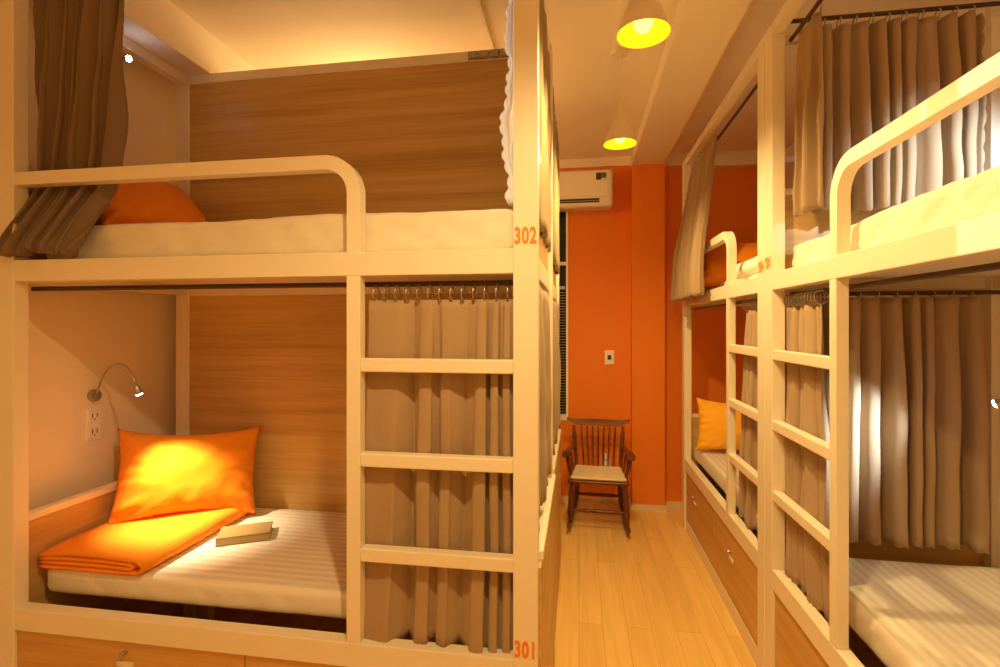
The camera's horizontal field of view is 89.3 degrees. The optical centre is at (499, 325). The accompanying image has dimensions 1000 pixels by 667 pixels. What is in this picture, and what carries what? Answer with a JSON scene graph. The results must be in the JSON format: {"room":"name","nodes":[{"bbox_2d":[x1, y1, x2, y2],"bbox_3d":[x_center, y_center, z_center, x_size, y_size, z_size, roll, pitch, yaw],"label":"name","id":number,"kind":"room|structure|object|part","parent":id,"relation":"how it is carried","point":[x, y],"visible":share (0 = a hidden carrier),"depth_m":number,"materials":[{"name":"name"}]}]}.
{"room":"dormitory","nodes":[
{"label":"dormitory","id":0,"kind":"room"},
{"bbox_2d":[29,0,175,509],"bbox_3d":[-1.993,0.050,1.824,0.100,3.200,6.590,0,0,9],"label":"wall","id":1,"kind":"structure","parent":0,"point":[75,336],"depth_m":2.36,"materials":[{"name":"beige paint"}]},
{"bbox_2d":[86,406,100,441],"bbox_3d":[-1.859,0.450,2.314,0.014,0.150,0.068,0,0,9],"label":"wall socket","id":2,"kind":"object","parent":1,"relation":"attached to","point":[93,415],"visible":1,"depth_m":2.31,"materials":[{"name":"white plastic"}]},
{"bbox_2d":[89,409,99,422],"bbox_3d":[-1.854,0.414,2.314,0.004,0.054,0.054,0,0,9],"label":"outlet","id":3,"kind":"object","parent":2,"relation":"attached to","point":[94,414],"depth_m":2.31,"materials":[{"name":"plastic"}]},
{"bbox_2d":[89,425,99,438],"bbox_3d":[-1.854,0.486,2.314,0.004,0.054,0.054,0,0,9],"label":"outlet","id":4,"kind":"object","parent":2,"relation":"attached to","point":[94,430],"depth_m":2.31,"materials":[{"name":"plastic"}]},
{"bbox_2d":[87,363,142,401],"bbox_3d":[-1.688,0.255,2.226,0.415,0.186,0.056,0,0,28],"label":"reading lamp","id":5,"kind":"object","parent":1,"relation":"attached to","point":[92,395],"visible":1,"depth_m":2.27,"materials":[{"name":"grey metal"}]},
{"bbox_2d":[122,55,131,61],"bbox_3d":[-1.796,-1.198,2.336,0.169,0.152,0.060,0,0,-19],"label":"reading lamp","id":6,"kind":"object","parent":1,"relation":"attached to","point":[127,58],"visible":0.27,"depth_m":2.34,"materials":[{"name":"grey metal"}]},
{"bbox_2d":[211,501,757,666],"bbox_3d":[0.033,1.700,1.508,4.200,0.100,6.790,0,0,9],"label":"floor","id":7,"kind":"structure","parent":0,"point":[645,596],"depth_m":2.97,"materials":[{"name":"laminate"}]},
{"bbox_2d":[0,0,554,666],"bbox_3d":[-0.799,0.158,2.153,2.018,2.985,0.912,0,0,9],"label":"bunk bed","id":8,"kind":"object","parent":7,"relation":"on","point":[277,343],"visible":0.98,"depth_m":1.91,"materials":[{"name":"beige wood"}]},
{"bbox_3d":[-1.821,0.158,1.891,0.078,2.985,0.055,0,0,9],"label":"post","id":9,"kind":"part","parent":8,"relation":"part of","materials":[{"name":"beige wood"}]},
{"bbox_2d":[0,0,128,257],"bbox_3d":[-1.613,-0.761,1.870,0.426,1.029,0.191,0,0,9],"label":"curtain","id":10,"kind":"object","parent":8,"relation":"hanging from","point":[80,89],"visible":0.91,"depth_m":1.90,"materials":[{"name":"brown fabric"}]},
{"bbox_3d":[-1.758,-0.201,2.309,0.050,0.078,0.790,0,0,9],"label":"rail","id":11,"kind":"part","parent":8,"relation":"part of","materials":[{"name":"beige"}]},
{"bbox_3d":[-1.330,1.160,1.788,0.022,0.022,0.026,0,0,9],"label":"knob","id":12,"kind":"part","parent":8,"relation":"part of","materials":[{"name":"grey metal"}]},
{"bbox_3d":[-1.326,1.340,1.809,0.920,0.432,0.022,0,0,9],"label":"drawer","id":13,"kind":"part","parent":8,"relation":"part of","materials":[{"name":"laminate"}]},
{"bbox_3d":[-1.758,-1.310,2.309,0.050,0.050,0.790,0,0,9],"label":"rail","id":14,"kind":"part","parent":8,"relation":"part of","materials":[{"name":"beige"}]},
{"bbox_3d":[-1.691,0.158,2.726,0.078,2.985,0.055,0,0,9],"label":"post","id":15,"kind":"part","parent":8,"relation":"part of","materials":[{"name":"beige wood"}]},
{"bbox_3d":[-1.119,-0.402,1.779,1.346,0.324,0.042,0,0,9],"label":"guard rail","id":16,"kind":"part","parent":8,"relation":"part of","materials":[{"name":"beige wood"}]},
{"bbox_2d":[47,508,346,618],"bbox_3d":[-0.802,0.991,2.185,1.863,0.118,0.739,0,0,9],"label":"mattress","id":17,"kind":"object","parent":8,"relation":"on","point":[302,567],"visible":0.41,"depth_m":1.93,"materials":[{"name":"white fabric"}]},
{"bbox_2d":[38,508,247,575],"bbox_3d":[-1.506,0.898,2.223,0.462,0.075,0.626,0,0,9],"label":"folded blanket","id":18,"kind":"object","parent":17,"relation":"on","point":[133,547],"visible":0.83,"depth_m":2.03,"materials":[{"name":"orange fabric"}]},
{"bbox_2d":[107,426,260,524],"bbox_3d":[-1.476,0.702,2.406,0.628,0.457,0.235,0,0,-29],"label":"pillow","id":19,"kind":"object","parent":17,"relation":"on","point":[158,475],"visible":0.99,"depth_m":2.32,"materials":[{"name":"orange fabric"}]},
{"bbox_2d":[215,521,272,546],"bbox_3d":[-1.124,0.919,2.235,0.210,0.035,0.140,0,0,-18],"label":"book","id":20,"kind":"object","parent":17,"relation":"on","point":[262,531],"visible":1,"depth_m":2.19,"materials":[{"name":"beige paper"}]},
{"bbox_3d":[-0.870,-0.201,1.740,1.850,0.078,0.049,0,0,9],"label":"rail","id":21,"kind":"part","parent":8,"relation":"part of","materials":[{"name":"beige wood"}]},
{"bbox_3d":[-0.870,1.080,1.740,1.850,0.080,0.049,0,0,9],"label":"rail","id":22,"kind":"part","parent":8,"relation":"part of","materials":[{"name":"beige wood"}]},
{"bbox_2d":[45,209,512,258],"bbox_3d":[-0.791,-0.315,2.171,1.852,0.170,0.787,0,0,9],"label":"mattress","id":23,"kind":"object","parent":8,"relation":"on","point":[491,228],"visible":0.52,"depth_m":1.78,"materials":[{"name":"beige fabric"}]},
{"bbox_2d":[97,181,206,224],"bbox_3d":[-1.632,-0.557,2.339,0.295,0.318,0.602,0,0,15],"label":"pillow","id":24,"kind":"object","parent":23,"relation":"on","point":[141,202],"visible":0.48,"depth_m":2.23,"materials":[{"name":"orange fabric"}]},
{"bbox_3d":[-0.413,1.340,1.667,0.920,0.432,0.022,0,0,9],"label":"drawer","id":25,"kind":"part","parent":8,"relation":"part of","materials":[{"name":"laminate"}]},
{"bbox_3d":[-0.739,-1.310,2.579,1.850,0.050,0.049,0,0,9],"label":"rail","id":26,"kind":"part","parent":8,"relation":"part of","materials":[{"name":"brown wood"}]},
{"bbox_3d":[-0.739,-0.199,2.579,1.850,0.083,0.049,0,0,9],"label":"rail","id":27,"kind":"part","parent":8,"relation":"part of","materials":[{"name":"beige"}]},
{"bbox_3d":[-0.477,0.439,1.675,0.048,1.202,0.041,0,0,9],"label":"ladder post","id":28,"kind":"part","parent":8,"relation":"part of","materials":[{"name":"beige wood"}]},
{"bbox_2d":[364,284,512,653],"bbox_3d":[-0.194,0.475,1.672,0.565,1.220,0.098,0,0,9],"label":"curtain","id":29,"kind":"object","parent":8,"relation":"hanging from","point":[436,413],"visible":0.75,"depth_m":1.67,"materials":[{"name":"beige fabric"}]},
{"bbox_2d":[499,0,512,205],"bbox_3d":[0.052,-0.833,1.673,0.096,0.874,0.056,0,0,25],"label":"curtain","id":30,"kind":"object","parent":8,"relation":"hanging from","point":[506,117],"visible":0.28,"depth_m":1.67,"materials":[{"name":"white fabric"}]},
{"bbox_3d":[0.083,0.158,1.594,0.078,2.985,0.055,0,0,9],"label":"post","id":31,"kind":"part","parent":8,"relation":"part of","materials":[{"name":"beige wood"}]},
{"bbox_3d":[0.150,-0.201,2.011,0.050,0.078,0.790,0,0,9],"label":"rail","id":32,"kind":"part","parent":8,"relation":"part of","materials":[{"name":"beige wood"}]},
{"bbox_2d":[539,0,551,252],"bbox_3d":[0.170,-0.804,2.010,0.049,0.933,0.741,0,0,8],"label":"curtain","id":33,"kind":"object","parent":8,"relation":"hanging from","point":[545,135],"visible":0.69,"depth_m":1.96,"materials":[{"name":"beige fabric"}]},
{"bbox_2d":[539,285,551,531],"bbox_3d":[0.168,0.268,2.009,0.048,0.816,0.739,0,0,9],"label":"curtain","id":34,"kind":"object","parent":8,"relation":"hanging from","point":[545,395],"visible":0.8,"depth_m":1.91,"materials":[{"name":"beige fabric"}]},
{"bbox_3d":[0.150,-1.310,2.011,0.050,0.050,0.790,0,0,9],"label":"rail","id":35,"kind":"part","parent":8,"relation":"part of","materials":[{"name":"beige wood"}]},
{"bbox_3d":[0.213,0.158,2.429,0.078,2.985,0.055,0,0,9],"label":"post","id":36,"kind":"part","parent":8,"relation":"part of","materials":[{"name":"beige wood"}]},
{"bbox_2d":[196,115,560,628],"bbox_3d":[-0.638,0.158,3.166,1.993,2.985,1.040,0,0,9],"label":"bunk bed","id":37,"kind":"object","parent":7,"relation":"on","point":[202,612],"visible":0.04,"depth_m":3.01,"materials":[{"name":"beige wood"}]},
{"bbox_3d":[-1.657,0.158,2.847,0.078,2.985,0.055,0,0,9],"label":"post","id":38,"kind":"part","parent":37,"relation":"part of","materials":[{"name":"brown wood"}]},
{"bbox_3d":[0.299,-0.201,3.030,0.050,0.078,0.910,0,0,9],"label":"rail","id":39,"kind":"part","parent":37,"relation":"part of","materials":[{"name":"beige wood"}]},
{"bbox_2d":[553,87,559,274],"bbox_3d":[0.328,-0.804,3.016,0.050,0.933,0.859,0,0,9],"label":"curtain","id":40,"kind":"object","parent":37,"relation":"hanging from","point":[556,185],"visible":0.72,"depth_m":2.89,"materials":[{"name":"beige fabric"}]},
{"bbox_2d":[553,300,560,454],"bbox_3d":[0.329,0.269,3.018,0.055,0.818,0.864,0,0,9],"label":"curtain","id":41,"kind":"object","parent":37,"relation":"hanging from","point":[556,315],"visible":0.67,"depth_m":2.88,"materials":[{"name":"beige fabric"}]},
{"bbox_3d":[0.371,0.158,3.507,0.078,2.985,0.055,0,0,9],"label":"post","id":42,"kind":"part","parent":37,"relation":"part of","materials":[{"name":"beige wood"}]},
{"bbox_2d":[562,417,635,532],"bbox_3d":[0.830,1.238,4.271,0.577,0.821,0.735,0,0,11],"label":"rocking chair","id":43,"kind":"object","parent":7,"relation":"on","point":[581,474],"visible":1,"depth_m":4.25,"materials":[{"name":"brown wood"}]},
{"bbox_3d":[0.595,1.042,4.272,0.067,0.039,0.457,0,0,18],"label":"armrest","id":44,"kind":"part","parent":43,"relation":"part of","materials":[{"name":"brown wood"}]},
{"bbox_3d":[0.565,1.143,4.133,0.065,0.200,0.036,0,0,-23],"label":"arm post","id":45,"kind":"part","parent":43,"relation":"part of","materials":[{"name":"brown wood"}]},
{"bbox_3d":[0.577,1.433,4.110,0.050,0.338,0.063,0,0,41],"label":"leg","id":46,"kind":"part","parent":43,"relation":"part of","materials":[{"name":"brown wood"}]},
{"bbox_3d":[0.668,1.070,4.488,0.040,0.366,0.117,0,0,-8],"label":"post","id":47,"kind":"part","parent":43,"relation":"part of","materials":[{"name":"brown wood"}]},
{"bbox_3d":[0.676,1.435,4.450,0.046,0.344,0.077,0,0,-26],"label":"leg","id":48,"kind":"part","parent":43,"relation":"part of","materials":[{"name":"brown wood"}]},
{"bbox_3d":[0.875,0.861,4.509,0.550,0.068,0.054,0,0,11],"label":"crest rail","id":49,"kind":"part","parent":43,"relation":"part of","materials":[{"name":"brown wood"}]},
{"bbox_3d":[0.823,1.258,4.239,0.488,0.035,0.420,0,0,11],"label":"seat","id":50,"kind":"part","parent":43,"relation":"part of","materials":[{"name":"brown wood"}]},
{"bbox_2d":[571,465,626,481],"bbox_3d":[0.822,1.231,4.229,0.444,0.028,0.370,0,0,11],"label":"seat cushion","id":51,"kind":"object","parent":43,"relation":"on","point":[580,473],"depth_m":4.14,"materials":[{"name":"fabric"}]},
{"bbox_3d":[1.039,1.435,4.381,0.077,0.344,0.047,0,0,-42],"label":"leg","id":52,"kind":"part","parent":43,"relation":"part of","materials":[{"name":"brown wood"}]},
{"bbox_3d":[1.060,1.070,4.412,0.040,0.366,0.117,0,0,29],"label":"post","id":53,"kind":"part","parent":43,"relation":"part of","materials":[{"name":"brown wood"}]},
{"bbox_3d":[1.005,1.433,4.028,0.050,0.338,0.063,0,0,-19],"label":"leg","id":54,"kind":"part","parent":43,"relation":"part of","materials":[{"name":"brown wood"}]},
{"bbox_3d":[1.048,1.042,4.185,0.067,0.039,0.457,0,0,4],"label":"armrest","id":55,"kind":"part","parent":43,"relation":"part of","materials":[{"name":"brown wood"}]},
{"bbox_3d":[1.024,1.143,4.045,0.065,0.200,0.036,0,0,45],"label":"arm post","id":56,"kind":"part","parent":43,"relation":"part of","materials":[{"name":"brown wood"}]},
{"bbox_2d":[631,163,664,505],"bbox_3d":[1.334,0.105,4.577,0.284,3.090,0.125,0,0,9],"label":"column","id":57,"kind":"structure","parent":7,"relation":"on","point":[647,180],"depth_m":4.52,"materials":[{"name":"orange paint"}]},
{"bbox_2d":[682,35,974,666],"bbox_3d":[1.798,0.158,3.177,0.917,2.985,1.868,0,0,9],"label":"bunk bed","id":58,"kind":"object","parent":7,"relation":"on","point":[733,557],"visible":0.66,"depth_m":2.88,"materials":[{"name":"beige wood"}]},
{"bbox_3d":[1.521,0.158,4.120,0.055,2.985,0.090,0,0,9],"label":"post","id":59,"kind":"part","parent":58,"relation":"part of","materials":[{"name":"beige wood"}]},
{"bbox_2d":[671,135,716,301],"bbox_3d":[1.392,-0.711,3.657,0.178,1.048,0.931,0,0,9],"label":"curtain","id":60,"kind":"object","parent":58,"relation":"hanging from","point":[688,262],"visible":1,"depth_m":3.52,"materials":[{"name":"beige fabric"}]},
{"bbox_3d":[1.444,1.361,3.659,0.022,0.390,0.839,0,0,9],"label":"drawer","id":61,"kind":"part","parent":58,"relation":"part of","materials":[{"name":"laminate"}]},
{"bbox_3d":[1.418,-0.394,3.477,0.042,0.324,1.211,0,0,9],"label":"guard rail","id":62,"kind":"part","parent":58,"relation":"part of","materials":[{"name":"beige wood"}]},
{"bbox_3d":[1.382,-0.194,3.242,0.049,0.077,1.688,0,0,9],"label":"rail","id":63,"kind":"part","parent":58,"relation":"part of","materials":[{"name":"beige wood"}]},
{"bbox_3d":[1.382,-1.310,3.242,0.049,0.050,1.688,0,0,9],"label":"rail","id":64,"kind":"part","parent":58,"relation":"part of","materials":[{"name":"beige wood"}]},
{"bbox_3d":[1.382,1.118,3.242,0.049,0.088,1.688,0,0,9],"label":"rail","id":65,"kind":"part","parent":58,"relation":"part of","materials":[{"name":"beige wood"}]},
{"bbox_2d":[695,447,757,528],"bbox_3d":[1.821,1.022,3.173,0.808,0.128,1.701,0,0,9],"label":"mattress","id":66,"kind":"object","parent":58,"relation":"on","point":[713,461],"visible":0.12,"depth_m":3.56,"materials":[{"name":"white fabric"}]},
{"bbox_2d":[695,397,785,450],"bbox_3d":[1.795,0.760,3.788,0.621,0.395,0.210,0,0,23],"label":"pillow","id":67,"kind":"object","parent":66,"relation":"on","point":[712,415],"visible":0.39,"depth_m":3.80,"materials":[{"name":"orange fabric"}]},
{"bbox_2d":[704,272,757,290],"bbox_3d":[1.836,-0.266,3.171,0.764,0.081,1.687,0,0,9],"label":"mattress","id":68,"kind":"object","parent":58,"relation":"on","point":[755,274],"visible":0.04,"depth_m":3.04,"materials":[{"name":"beige fabric"}]},
{"bbox_2d":[704,242,757,286],"bbox_3d":[1.716,-0.427,3.476,0.642,0.324,0.321,0,0,29],"label":"pillow","id":69,"kind":"object","parent":68,"relation":"on","point":[715,266],"visible":0.3,"depth_m":3.46,"materials":[{"name":"orange fabric"}]},
{"bbox_2d":[737,256,757,278],"bbox_3d":[1.601,-0.335,2.766,0.474,0.099,0.747,0,0,9],"label":"duvet","id":70,"kind":"object","parent":68,"relation":"on","point":[749,267],"visible":0.14,"depth_m":2.81,"materials":[{"name":"white fabric"}]},
{"bbox_3d":[1.325,0.460,2.903,0.041,1.229,0.045,0,0,9],"label":"ladder post","id":71,"kind":"part","parent":58,"relation":"part of","materials":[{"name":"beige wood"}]},
{"bbox_3d":[1.314,1.361,2.826,0.022,0.390,0.839,0,0,9],"label":"drawer","id":72,"kind":"part","parent":58,"relation":"part of","materials":[{"name":"laminate"}]},
{"bbox_3d":[1.942,-1.310,4.062,0.795,0.050,0.050,0,0,9],"label":"rail","id":73,"kind":"part","parent":58,"relation":"part of","materials":[{"name":"beige wood"}]},
{"bbox_3d":[1.942,-0.194,4.062,0.795,0.077,0.050,0,0,9],"label":"rail","id":74,"kind":"part","parent":58,"relation":"part of","materials":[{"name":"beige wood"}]},
{"bbox_2d":[739,299,757,531],"bbox_3d":[1.324,0.470,2.616,0.064,1.212,0.505,0,0,9],"label":"curtain","id":75,"kind":"object","parent":58,"relation":"hanging from","point":[748,491],"visible":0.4,"depth_m":2.65,"materials":[{"name":"beige fabric"}]},
{"bbox_3d":[1.247,0.158,2.363,0.055,2.985,0.090,0,0,9],"label":"post","id":76,"kind":"part","parent":58,"relation":"part of","materials":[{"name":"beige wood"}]},
{"bbox_3d":[1.665,-1.310,2.290,0.795,0.050,0.050,0,0,9],"label":"rail","id":77,"kind":"part","parent":58,"relation":"part of","materials":[{"name":"beige wood"}]},
{"bbox_3d":[2.226,-0.191,3.110,0.049,0.082,1.688,0,0,9],"label":"rail","id":78,"kind":"part","parent":58,"relation":"part of","materials":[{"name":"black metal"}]},
{"bbox_3d":[1.665,-0.194,2.290,0.795,0.077,0.050,0,0,9],"label":"rail","id":79,"kind":"part","parent":58,"relation":"part of","materials":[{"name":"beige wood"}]},
{"bbox_2d":[765,0,999,666],"bbox_3d":[1.503,0.158,1.287,0.917,2.985,1.950,0,0,9],"label":"bunk bed","id":80,"kind":"object","parent":7,"relation":"on","point":[965,254],"visible":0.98,"depth_m":2.07,"materials":[{"name":"beige wood"}]},
{"bbox_3d":[1.232,0.158,2.270,0.055,2.985,0.090,0,0,9],"label":"post","id":81,"kind":"part","parent":80,"relation":"part of","materials":[{"name":"beige wood"}]},
{"bbox_3d":[1.087,-1.310,1.352,0.049,0.050,1.770,0,0,9],"label":"rail","id":82,"kind":"part","parent":80,"relation":"part of","materials":[{"name":"beige wood"}]},
{"bbox_3d":[1.153,1.361,1.789,0.022,0.390,0.880,0,0,9],"label":"drawer","id":83,"kind":"part","parent":80,"relation":"part of","materials":[{"name":"laminate"}]},
{"bbox_2d":[783,290,828,624],"bbox_3d":[1.232,0.471,2.025,0.063,1.214,0.455,0,0,9],"label":"curtain","id":84,"kind":"object","parent":80,"relation":"hanging from","point":[806,471],"visible":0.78,"depth_m":1.99,"materials":[{"name":"beige fabric"}]},
{"bbox_2d":[793,3,823,216],"bbox_3d":[1.266,-0.857,2.073,0.078,0.786,0.225,0,0,9],"label":"curtain","id":85,"kind":"object","parent":80,"relation":"hanging from","point":[808,195],"visible":1,"depth_m":2.04,"materials":[{"name":"beige fabric"}]},
{"bbox_3d":[1.087,1.118,1.352,0.049,0.088,1.770,0,0,9],"label":"rail","id":86,"kind":"part","parent":80,"relation":"part of","materials":[{"name":"beige wood"}]},
{"bbox_3d":[1.137,0.460,1.696,0.041,1.229,0.045,0,0,9],"label":"ladder post","id":87,"kind":"part","parent":80,"relation":"part of","materials":[{"name":"beige wood"}]},
{"bbox_3d":[1.653,-0.194,2.212,0.795,0.077,0.050,0,0,9],"label":"rail","id":88,"kind":"part","parent":80,"relation":"part of","materials":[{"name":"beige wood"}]},
{"bbox_3d":[1.653,-1.310,2.212,0.795,0.050,0.050,0,0,9],"label":"rail","id":89,"kind":"part","parent":80,"relation":"part of","materials":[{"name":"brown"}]},
{"bbox_3d":[1.087,-0.194,1.352,0.049,0.077,1.770,0,0,9],"label":"rail","id":90,"kind":"part","parent":80,"relation":"part of","materials":[{"name":"beige wood"}]},
{"bbox_3d":[1.629,-0.133,2.089,0.795,0.018,0.018,0,0,9],"label":"curtain rod","id":91,"kind":"part","parent":80,"relation":"part of","materials":[{"name":"brown metal"}]},
{"bbox_3d":[1.629,-1.292,2.089,0.795,0.018,0.018,0,0,9],"label":"curtain rod","id":92,"kind":"part","parent":80,"relation":"part of","materials":[{"name":"brown metal"}]},
{"bbox_2d":[792,166,999,266],"bbox_3d":[1.521,-0.293,1.257,0.814,0.147,1.836,0,0,9],"label":"mattress","id":93,"kind":"object","parent":80,"relation":"on","point":[978,195],"visible":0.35,"depth_m":1.36,"materials":[{"name":"beige fabric"}]},
{"bbox_2d":[811,5,986,213],"bbox_3d":[1.632,-0.879,2.087,0.632,0.825,0.119,0,0,9],"label":"curtain","id":94,"kind":"object","parent":80,"relation":"hanging from","point":[875,73],"visible":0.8,"depth_m":2.06,"materials":[{"name":"beige fabric"}]},
{"bbox_2d":[818,292,989,553],"bbox_3d":[1.634,0.381,2.084,0.629,1.042,0.131,0,0,9],"label":"curtain","id":95,"kind":"object","parent":80,"relation":"hanging from","point":[919,409],"visible":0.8,"depth_m":2.06,"materials":[{"name":"beige fabric"}]},
{"bbox_3d":[1.047,-0.394,1.098,0.042,0.324,1.257,0,0,9],"label":"guard rail","id":96,"kind":"part","parent":80,"relation":"part of","materials":[{"name":"beige wood"}]},
{"bbox_2d":[849,558,999,666],"bbox_3d":[1.531,1.020,1.217,0.764,0.132,1.742,0,0,9],"label":"mattress","id":97,"kind":"object","parent":80,"relation":"on","point":[909,614],"visible":0.8,"depth_m":1.70,"materials":[{"name":"white fabric"}]},
{"bbox_3d":[2.072,0.158,2.139,0.055,2.985,0.090,0,0,9],"label":"post","id":98,"kind":"part","parent":80,"relation":"part of","materials":[{"name":"beige wood"}]},
{"bbox_3d":[1.931,-0.191,1.220,0.049,0.082,1.770,0,0,9],"label":"rail","id":99,"kind":"part","parent":80,"relation":"part of","materials":[{"name":"brown wood"}]},
{"bbox_3d":[1.931,-1.310,1.220,0.049,0.050,1.770,0,0,9],"label":"rail","id":100,"kind":"part","parent":80,"relation":"part of","materials":[{"name":"beige wood"}]},
{"bbox_2d":[170,0,960,159],"bbox_3d":[0.033,-1.600,1.508,4.200,0.100,6.790,0,0,9],"label":"ceiling","id":101,"kind":"structure","parent":0,"point":[266,34],"depth_m":2.75,"materials":[{"name":"paint"}]},
{"bbox_2d":[122,0,255,81],"bbox_3d":[-1.810,-1.442,1.796,0.270,0.215,6.590,0,0,9],"label":"soffit","id":102,"kind":"structure","parent":101,"relation":"attached to","point":[160,27],"depth_m":2.48,"materials":[{"name":"paint"}]},
{"bbox_2d":[475,0,494,48],"bbox_3d":[-0.015,-1.543,2.988,0.020,0.014,3.300,0,0,9],"label":"trim","id":103,"kind":"structure","parent":101,"relation":"attached to","point":[478,2],"depth_m":2.58,"materials":[{"name":"paint"}]},
{"bbox_2d":[613,0,622,46],"bbox_3d":[0.490,-1.544,1.877,0.020,0.012,1.860,0,0,9],"label":"trim","id":104,"kind":"structure","parent":101,"relation":"attached to","point":[619,7],"depth_m":2.55,"materials":[{"name":"paint"}]},
{"bbox_2d":[603,45,636,149],"bbox_3d":[0.675,-1.285,2.850,0.188,0.530,0.188,0,0,9],"label":"pendant lamp","id":105,"kind":"object","parent":101,"relation":"hanging from","point":[620,135],"visible":0.99,"depth_m":2.82,"materials":[{"name":"metal"}]},
{"bbox_3d":[0.675,-1.147,2.850,0.188,0.255,0.188,0,0,9],"label":"lamp shade","id":106,"kind":"part","parent":105,"relation":"part of","materials":[{"name":"white ceramic"}]},
{"bbox_3d":[0.675,-1.393,2.850,0.006,0.257,0.006,0,0,-14],"label":"cord","id":107,"kind":"part","parent":105,"relation":"part of","materials":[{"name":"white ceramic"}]},
{"bbox_3d":[0.675,-1.064,2.850,0.068,0.072,0.068,0,0,9],"label":"bulb","id":108,"kind":"part","parent":105,"relation":"part of","materials":[{"name":"yellow"}]},
{"bbox_2d":[616,0,671,48],"bbox_3d":[0.502,-1.285,1.774,0.188,0.530,0.188,0,0,9],"label":"pendant lamp","id":109,"kind":"object","parent":101,"relation":"hanging from","point":[644,23],"visible":1,"depth_m":1.77,"materials":[{"name":"metal"}]},
{"bbox_3d":[0.502,-1.064,1.774,0.068,0.072,0.068,0,0,9],"label":"bulb","id":110,"kind":"part","parent":109,"relation":"part of","materials":[{"name":"yellow"}]},
{"bbox_2d":[631,0,750,165],"bbox_3d":[0.835,-1.495,1.383,0.284,0.110,6.590,0,0,9],"label":"ceiling beam","id":111,"kind":"structure","parent":101,"relation":"attached to","point":[702,30],"depth_m":2.85,"materials":[{"name":"paint"}]},
{"bbox_2d":[559,164,785,501],"bbox_3d":[0.550,0.050,4.823,4.200,3.200,0.120,0,0,9],"label":"wall","id":112,"kind":"structure","parent":0,"point":[599,242],"depth_m":4.67,"materials":[{"name":"orange paint"}]},
{"bbox_2d":[559,212,567,419],"bbox_3d":[0.078,-0.120,4.875,1.150,2.020,0.102,0,0,9],"label":"window","id":113,"kind":"structure","parent":112,"relation":"in","point":[563,216],"depth_m":4.81,"materials":[{"name":"black glass"}]},
{"bbox_2d":[559,286,564,408],"bbox_3d":[0.089,0.220,4.853,1.060,1.180,0.022,0,0,9],"label":"blind","id":114,"kind":"object","parent":113,"relation":"attached to","point":[560,287],"depth_m":4.77,"materials":[{"name":"grey metal"}]},
{"bbox_2d":[559,169,612,211],"bbox_3d":[0.574,-1.228,4.653,0.900,0.335,0.209,0,0,9],"label":"air conditioner","id":115,"kind":"object","parent":112,"relation":"attached to","point":[584,190],"visible":0.59,"depth_m":4.53,"materials":[{"name":"white plastic"}]},
{"bbox_2d":[559,198,598,203],"bbox_3d":[0.545,-1.117,4.564,0.690,0.037,0.014,0,0,9],"label":"vent","id":116,"kind":"object","parent":115,"relation":"attached to","point":[562,200],"depth_m":4.53,"materials":[{"name":"plastic"}]},
{"bbox_3d":[0.543,-1.270,4.563,0.845,0.220,0.016,0,0,9],"label":"panel","id":117,"kind":"part","parent":115,"relation":"part of","materials":[{"name":"white plastic"}]},
{"bbox_2d":[596,173,600,178],"bbox_3d":[0.877,-1.329,4.501,0.039,0.057,0.001,0,0,9],"label":"print","id":118,"kind":"object","parent":115,"relation":"attached to","point":[598,175],"depth_m":4.50,"materials":[{"name":"brown paint"}]},
{"bbox_2d":[601,453,609,465],"bbox_3d":[0.980,1.250,4.689,0.080,0.130,0.012,0,0,9],"label":"wall outlet","id":119,"kind":"object","parent":112,"relation":"attached to","point":[605,454],"visible":0.52,"depth_m":4.68,"materials":[{"name":"white plastic"}]},
{"bbox_2d":[605,350,613,364],"bbox_3d":[1.012,0.297,4.683,0.086,0.130,0.014,0,0,9],"label":"light switch","id":120,"kind":"object","parent":112,"relation":"attached to","point":[609,354],"visible":1,"depth_m":4.68,"materials":[{"name":"white plastic"}]},
{"bbox_2d":[561,496,681,511],"bbox_3d":[0.530,1.625,4.695,4.000,0.050,0.139,0,0,9],"label":"baseboard","id":121,"kind":"structure","parent":112,"relation":"attached to","point":[642,507],"depth_m":4.60,"materials":[{"name":"paint"}]},
{"bbox_2d":[559,149,786,168],"bbox_3d":[0.539,-1.500,4.754,4.000,0.100,0.020,0,0,9],"label":"trim","id":122,"kind":"structure","parent":112,"relation":"attached to","point":[673,159],"depth_m":4.65,"materials":[{"name":"paint"}]},
{"bbox_2d":[786,0,996,296],"bbox_3d":[2.058,0.050,1.192,0.100,3.200,6.590,0,0,9],"label":"wall","id":123,"kind":"structure","parent":0,"point":[791,149],"depth_m":4.32,"materials":[{"name":"beige paint"}]},
{"bbox_2d":[992,399,999,407],"bbox_3d":[1.868,0.247,1.648,0.423,0.141,0.057,0,0,14],"label":"reading lamp","id":124,"kind":"object","parent":123,"relation":"attached to","point":[996,402],"visible":1,"depth_m":1.70,"materials":[{"name":"grey metal"}]}
]}

